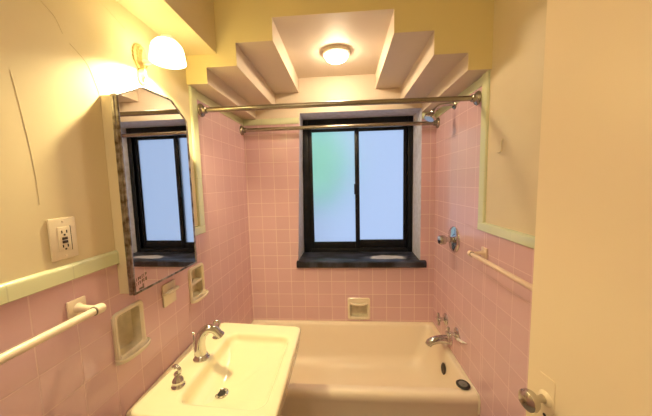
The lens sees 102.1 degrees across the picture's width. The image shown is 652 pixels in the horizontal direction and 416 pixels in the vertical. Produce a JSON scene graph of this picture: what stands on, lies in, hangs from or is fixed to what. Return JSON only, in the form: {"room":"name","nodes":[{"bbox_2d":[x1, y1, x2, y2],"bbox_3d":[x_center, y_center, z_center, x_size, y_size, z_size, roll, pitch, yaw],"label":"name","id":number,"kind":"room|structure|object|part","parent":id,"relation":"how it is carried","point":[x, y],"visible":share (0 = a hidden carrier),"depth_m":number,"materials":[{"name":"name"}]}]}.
{"room":"bathroom","nodes":[
{"label":"bathroom","id":0,"kind":"room"},
{"bbox_2d":[0,0,252,415],"bbox_3d":[-0.746,0.196,0.746,0.002,2.620,2.900,-1,5,4],"label":"wall","id":1,"kind":"structure","parent":0,"point":[58,58],"depth_m":0.81,"materials":[{"name":"pink tile"}]},
{"bbox_2d":[0,296,106,364],"bbox_3d":[-0.720,0.323,0.482,0.084,0.054,0.650,-1,5,4],"label":"towel bar","id":2,"kind":"object","parent":1,"relation":"attached to","point":[77,309],"visible":1,"depth_m":0.69,"materials":[{"name":"white ceramic"}]},
{"bbox_3d":[-0.708,0.295,0.778,0.058,0.034,0.033,-1,5,4],"label":"arm","id":3,"kind":"part","parent":2,"relation":"part of","materials":[{"name":"beige ceramic"}]},
{"bbox_2d":[47,216,78,261],"bbox_3d":[-0.743,0.086,0.748,0.009,0.118,0.072,-1,5,4],"label":"wall outlet","id":4,"kind":"object","parent":1,"relation":"attached to","point":[62,235],"visible":1,"depth_m":0.74,"materials":[{"name":"beige plastic"}]},
{"bbox_2d":[57,226,71,251],"bbox_3d":[-0.742,0.087,0.748,0.003,0.068,0.034,-1,5,4],"label":"receptacle","id":5,"kind":"object","parent":4,"relation":"attached to","point":[64,233],"depth_m":0.75,"materials":[{"name":"white plastic"}]},
{"bbox_2d":[0,225,205,305],"bbox_3d":[-0.767,0.220,0.401,0.015,0.047,2.208,-1,5,4],"label":"trim","id":6,"kind":"structure","parent":1,"relation":"attached to","point":[13,290],"depth_m":0.72,"materials":[{"name":"tile"}]},
{"bbox_2d":[111,300,150,365],"bbox_3d":[-0.726,0.450,0.972,0.086,0.181,0.146,-1,5,4],"label":"wall niche","id":7,"kind":"object","parent":1,"relation":"attached to","point":[130,339],"visible":0.92,"depth_m":1.00,"materials":[{"name":"beige ceramic"}]},
{"bbox_2d":[100,86,196,295],"bbox_3d":[-0.693,-0.084,1.085,0.068,0.752,0.385,-1,5,4],"label":"medicine cabinet","id":8,"kind":"object","parent":1,"relation":"attached to","point":[146,138],"visible":1,"depth_m":1.00,"materials":[{"name":"silver metal"}]},
{"bbox_2d":[132,34,186,84],"bbox_3d":[-0.646,-0.580,1.032,0.186,0.174,0.128,-1,5,4],"label":"wall sconce","id":9,"kind":"object","parent":1,"relation":"attached to","point":[164,51],"visible":1,"depth_m":1.02,"materials":[{"name":"white glass"}]},
{"bbox_3d":[-0.728,-0.569,1.046,0.020,0.154,0.077,-1,5,4],"label":"plate","id":10,"kind":"part","parent":9,"relation":"part of","materials":[{"name":"beige metal"}]},
{"bbox_3d":[-0.670,-0.613,1.037,0.112,0.096,0.026,-1,5,4],"label":"arm","id":11,"kind":"part","parent":9,"relation":"part of","materials":[{"name":"beige ceramic"}]},
{"bbox_3d":[-0.618,-0.611,1.027,0.128,0.083,0.128,-1,5,4],"label":"lamp shade","id":12,"kind":"part","parent":9,"relation":"part of","materials":[{"name":"white glass"}]},
{"bbox_2d":[162,279,178,307],"bbox_3d":[-0.695,0.385,1.187,0.034,0.100,0.100,-1,5,4],"label":"toothbrush holder","id":13,"kind":"object","parent":1,"relation":"attached to","point":[169,289],"visible":1,"depth_m":1.18,"materials":[{"name":"beige ceramic"}]},
{"bbox_2d":[162,285,178,295],"bbox_3d":[-0.692,0.371,1.185,0.028,0.010,0.100,-1,5,4],"label":"shelf","id":14,"kind":"object","parent":13,"relation":"attached to","point":[171,289],"depth_m":1.17,"materials":[{"name":"beige ceramic"}]},
{"bbox_2d":[188,85,204,225],"bbox_3d":[-0.703,-0.270,1.433,0.015,0.743,0.056,-1,5,4],"label":"trim","id":15,"kind":"structure","parent":1,"relation":"attached to","point":[192,91],"depth_m":1.42,"materials":[{"name":"tile"}]},
{"bbox_2d":[188,262,208,303],"bbox_3d":[-0.695,0.397,1.415,0.086,0.183,0.145,-1,5,4],"label":"holder","id":16,"kind":"object","parent":1,"relation":"attached to","point":[197,290],"visible":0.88,"depth_m":1.45,"materials":[{"name":"beige ceramic"}]},
{"bbox_2d":[196,90,243,125],"bbox_3d":[-0.688,-0.651,1.772,0.010,0.048,0.692,-1,5,4],"label":"trim","id":17,"kind":"structure","parent":1,"relation":"attached to","point":[202,98],"depth_m":1.64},
{"bbox_2d":[197,90,481,116],"bbox_3d":[0.045,-0.555,1.413,1.498,0.072,0.072,-1,5,4],"label":"shower rod","id":18,"kind":"object","parent":1,"relation":"attached to","point":[475,98],"visible":1,"depth_m":1.40,"materials":[{"name":"silver metal"}]},
{"bbox_2d":[240,118,439,134],"bbox_3d":[0.086,-0.624,2.025,1.509,0.076,0.076,-1,5,4],"label":"shower rod","id":19,"kind":"object","parent":1,"relation":"attached to","point":[436,123],"visible":0.99,"depth_m":2.01,"materials":[{"name":"silver metal"}]},
{"bbox_2d":[116,0,216,55],"bbox_3d":[-0.715,-0.875,0.258,0.168,0.398,2.140,-1,5,4],"label":"wall","id":20,"kind":"structure","parent":0,"point":[191,23],"depth_m":1.12,"materials":[{"name":"beige paint"}]},
{"bbox_2d":[185,0,493,119],"bbox_3d":[0.055,-0.953,1.658,1.510,0.540,0.760,-1,5,4],"label":"ceiling","id":21,"kind":"structure","parent":0,"point":[421,48],"depth_m":1.36,"materials":[{"name":"beige paint"}]},
{"bbox_2d":[322,45,349,63],"bbox_3d":[0.066,-0.952,1.663,0.178,0.058,0.178,-1,5,4],"label":"ceiling light","id":22,"kind":"object","parent":21,"relation":"attached to","point":[334,54],"visible":1,"depth_m":1.61,"materials":[{"name":"white glass"}]},
{"bbox_2d":[243,74,435,321],"bbox_3d":[0.105,0.046,2.133,1.510,2.620,0.001,-1,5,4],"label":"wall","id":23,"kind":"structure","parent":0,"point":[281,290],"depth_m":2.16,"materials":[{"name":"pink tile"}]},
{"bbox_2d":[243,117,298,125],"bbox_3d":[-0.438,-0.688,2.099,0.448,0.048,0.010,-1,5,4],"label":"trim","id":24,"kind":"structure","parent":23,"relation":"attached to","point":[274,121],"depth_m":2.09,"materials":[{"name":"tile"}]},
{"bbox_2d":[347,298,369,319],"bbox_3d":[0.274,0.837,2.200,0.186,0.186,0.078,-1,5,4],"label":"soap dish","id":25,"kind":"object","parent":23,"relation":"attached to","point":[358,308],"visible":1,"depth_m":2.19,"materials":[{"name":"beige ceramic"}]},
{"bbox_2d":[298,108,421,259],"bbox_3d":[0.260,-0.150,2.247,0.994,1.242,0.285,-1,5,4],"label":"trim","id":26,"kind":"structure","parent":23,"relation":"attached to","point":[416,113],"depth_m":2.19,"materials":[{"name":"paint"}]},
{"bbox_2d":[297,116,426,267],"bbox_3d":[0.275,-0.149,2.229,1.042,1.242,0.319,-1,5,4],"label":"window","id":27,"kind":"structure","parent":23,"relation":"in","point":[358,182],"depth_m":2.34,"materials":[{"name":"black paint"}]},
{"bbox_3d":[0.074,-0.164,2.359,0.447,1.073,0.024,-1,5,4],"label":"sash","id":28,"kind":"part","parent":27,"relation":"part of","materials":[{"name":"black paint"}]},
{"bbox_3d":[0.072,-0.180,2.358,0.380,0.986,0.005,-1,5,4],"label":"pane","id":29,"kind":"part","parent":27,"relation":"part of","materials":[{"name":"clear glass"}]},
{"bbox_3d":[0.287,0.439,2.259,1.042,0.065,0.269,-1,5,4],"label":"sill","id":30,"kind":"part","parent":27,"relation":"part of","materials":[{"name":"black stone"}]},
{"bbox_3d":[0.494,-0.196,2.354,0.394,0.974,0.005,-1,5,4],"label":"pane","id":31,"kind":"part","parent":27,"relation":"part of","materials":[{"name":"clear glass"}]},
{"bbox_3d":[0.492,-0.173,2.356,0.458,1.073,0.024,-1,5,4],"label":"sash","id":32,"kind":"part","parent":27,"relation":"part of","materials":[{"name":"black paint"}]},
{"bbox_2d":[422,112,435,118],"bbox_3d":[0.785,-0.708,2.013,0.104,0.048,0.010,-1,5,4],"label":"trim","id":33,"kind":"structure","parent":23,"relation":"attached to","point":[423,113],"depth_m":2.01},
{"bbox_2d":[433,0,546,415],"bbox_3d":[0.759,0.171,0.640,0.001,2.620,2.900,-1,5,4],"label":"wall","id":34,"kind":"structure","parent":0,"point":[490,311],"depth_m":1.23,"materials":[{"name":"pink tile"}]},
{"bbox_2d":[425,334,452,346],"bbox_3d":[0.770,0.911,1.815,0.168,0.085,0.072,-1,5,4],"label":"tub spout","id":35,"kind":"object","parent":34,"relation":"attached to","point":[437,339],"visible":0.9,"depth_m":1.79,"materials":[{"name":"silver metal"}]},
{"bbox_2d":[424,102,456,121],"bbox_3d":[0.725,-0.618,1.672,0.196,0.132,0.068,-1,5,1],"label":"shower","id":36,"kind":"object","parent":34,"relation":"attached to","point":[430,117],"visible":0.97,"depth_m":1.67,"materials":[{"name":"silver metal"}]},
{"bbox_3d":[0.656,-0.567,1.677,0.052,0.034,0.059,-1,5,4],"label":"spray plate","id":37,"kind":"part","parent":36,"relation":"part of","materials":[{"name":"silver metal"}]},
{"bbox_3d":[0.744,-0.641,1.677,0.136,0.058,0.020,-1,5,4],"label":"arm","id":38,"kind":"part","parent":36,"relation":"part of","materials":[{"name":"silver metal"}]},
{"bbox_2d":[435,312,447,325],"bbox_3d":[0.826,0.794,1.886,0.069,0.087,0.087,-1,5,4],"label":"tap","id":39,"kind":"object","parent":34,"relation":"attached to","point":[444,318],"visible":1,"depth_m":1.87,"materials":[{"name":"silver metal"}]},
{"bbox_3d":[0.803,0.794,1.887,0.024,0.087,0.087,-1,5,4],"label":"handle","id":40,"kind":"part","parent":39,"relation":"part of","materials":[{"name":"silver metal"}]},
{"bbox_2d":[438,226,459,251],"bbox_3d":[0.787,0.205,1.718,0.104,0.168,0.168,-1,5,4],"label":"shower valve","id":41,"kind":"object","parent":34,"relation":"attached to","point":[453,238],"visible":1,"depth_m":1.69,"materials":[{"name":"silver metal"}]},
{"bbox_3d":[0.757,0.208,1.721,0.045,0.062,0.062,-1,5,4],"label":"knob","id":42,"kind":"part","parent":41,"relation":"part of","materials":[{"name":"silver metal"}]},
{"bbox_2d":[445,327,459,340],"bbox_3d":[0.813,0.812,1.699,0.069,0.087,0.087,-1,5,4],"label":"tap","id":43,"kind":"object","parent":34,"relation":"attached to","point":[455,333],"visible":0.97,"depth_m":1.69,"materials":[{"name":"silver metal"}]},
{"bbox_3d":[0.790,0.812,1.701,0.024,0.087,0.087,-1,5,4],"label":"handle","id":44,"kind":"part","parent":43,"relation":"part of","materials":[{"name":"silver metal"}]},
{"bbox_2d":[436,77,481,117],"bbox_3d":[0.816,-0.676,1.667,0.010,0.048,0.692,-1,5,4],"label":"trim","id":45,"kind":"structure","parent":34,"relation":"attached to","point":[477,84],"depth_m":1.49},
{"bbox_2d":[478,70,490,222],"bbox_3d":[0.796,-0.295,1.328,0.015,0.743,0.056,-1,5,4],"label":"trim","id":46,"kind":"structure","parent":34,"relation":"attached to","point":[485,100],"depth_m":1.32,"materials":[{"name":"tile"}]},
{"bbox_2d":[467,246,532,290],"bbox_3d":[0.747,0.255,1.050,0.084,0.054,0.642,-1,5,4],"label":"towel bar","id":47,"kind":"object","parent":34,"relation":"attached to","point":[484,251],"visible":0.51,"depth_m":1.12,"materials":[{"name":"beige ceramic"}]},
{"bbox_3d":[0.775,0.228,1.342,0.058,0.034,0.033,-1,5,4],"label":"arm","id":48,"kind":"part","parent":47,"relation":"part of","materials":[{"name":"beige ceramic"}]},
{"bbox_2d":[477,222,534,248],"bbox_3d":[0.732,0.195,0.295,0.015,0.047,2.208,-1,5,4],"label":"trim","id":49,"kind":"structure","parent":34,"relation":"attached to","point":[527,240],"depth_m":1.13,"materials":[{"name":"tile"}]},
{"bbox_2d":[518,0,651,415],"bbox_3d":[0.650,0.448,0.438,0.158,2.088,0.703,-2,5,-6],"label":"door","id":50,"kind":"structure","parent":34,"relation":"in","point":[590,346],"depth_m":0.60,"materials":[{"name":"beige wood"}]},
{"bbox_3d":[0.561,0.531,0.728,0.036,0.057,0.057,-2,5,-6],"label":"knob","id":51,"kind":"part","parent":50,"relation":"part of","materials":[{"name":"silver metal"}]},
{"bbox_3d":[0.613,0.554,0.736,0.003,0.180,0.048,-2,5,-6],"label":"lock plate","id":52,"kind":"part","parent":50,"relation":"part of","materials":[{"name":"beige"}]},
{"label":"floor","id":53,"kind":"structure","parent":0,"visible":0},
{"bbox_2d":[126,323,300,415],"bbox_3d":[-0.417,1.060,1.187,0.565,0.802,0.623,-1,5,4],"label":"sink","id":54,"kind":"object","parent":53,"relation":"on","point":[248,370],"visible":0.92,"depth_m":1.12,"materials":[{"name":"beige ceramic"}]},
{"bbox_2d":[171,319,223,389],"bbox_3d":[-0.521,0.590,1.158,0.134,0.149,0.369,-1,5,4],"label":"sink faucet","id":55,"kind":"object","parent":54,"relation":"on","point":[201,354],"visible":1,"depth_m":1.15,"materials":[{"name":"silver metal"}]},
{"bbox_3d":[-0.566,0.613,1.000,0.041,0.045,0.017,0,6,16],"label":"scroll lever","id":56,"kind":"part","parent":55,"relation":"part of","materials":[{"name":"silver metal"}]},
{"bbox_3d":[-0.565,0.652,1.006,0.049,0.055,0.049,-1,5,4],"label":"handle","id":57,"kind":"part","parent":55,"relation":"part of","materials":[{"name":"silver metal"}]},
{"bbox_3d":[-0.582,0.605,1.164,0.012,0.121,0.012,-1,5,4],"label":"lift rod","id":58,"kind":"part","parent":55,"relation":"part of","materials":[{"name":"silver metal"}]},
{"bbox_3d":[-0.519,0.583,1.170,0.121,0.138,0.047,-3,6,-16],"label":"spout","id":59,"kind":"part","parent":55,"relation":"part of","materials":[{"name":"silver metal"}]},
{"bbox_3d":[-0.547,0.582,1.323,0.041,0.045,0.017,-2,5,-8],"label":"scroll lever","id":60,"kind":"part","parent":55,"relation":"part of","materials":[{"name":"silver metal"}]},
{"bbox_2d":[251,320,480,415],"bbox_3d":[0.105,1.184,1.857,1.513,0.406,0.763,-1,5,4],"label":"bathtub","id":61,"kind":"object","parent":53,"relation":"on","point":[341,368],"visible":0.67,"depth_m":1.99,"materials":[{"name":"beige ceramic"}]},
{"bbox_3d":[0.793,1.085,1.782,0.016,0.075,0.068,-1,5,4],"label":"overflow plate","id":62,"kind":"part","parent":61,"relation":"part of","materials":[{"name":"brown metal"}]},
{"bbox_2d":[456,379,469,389],"bbox_3d":[0.775,0.996,1.491,0.074,0.017,0.074,-1,5,4],"label":"stopper","id":63,"kind":"object","parent":61,"relation":"on","point":[460,383],"visible":1,"depth_m":1.48,"materials":[{"name":"silver metal"}]}
]}

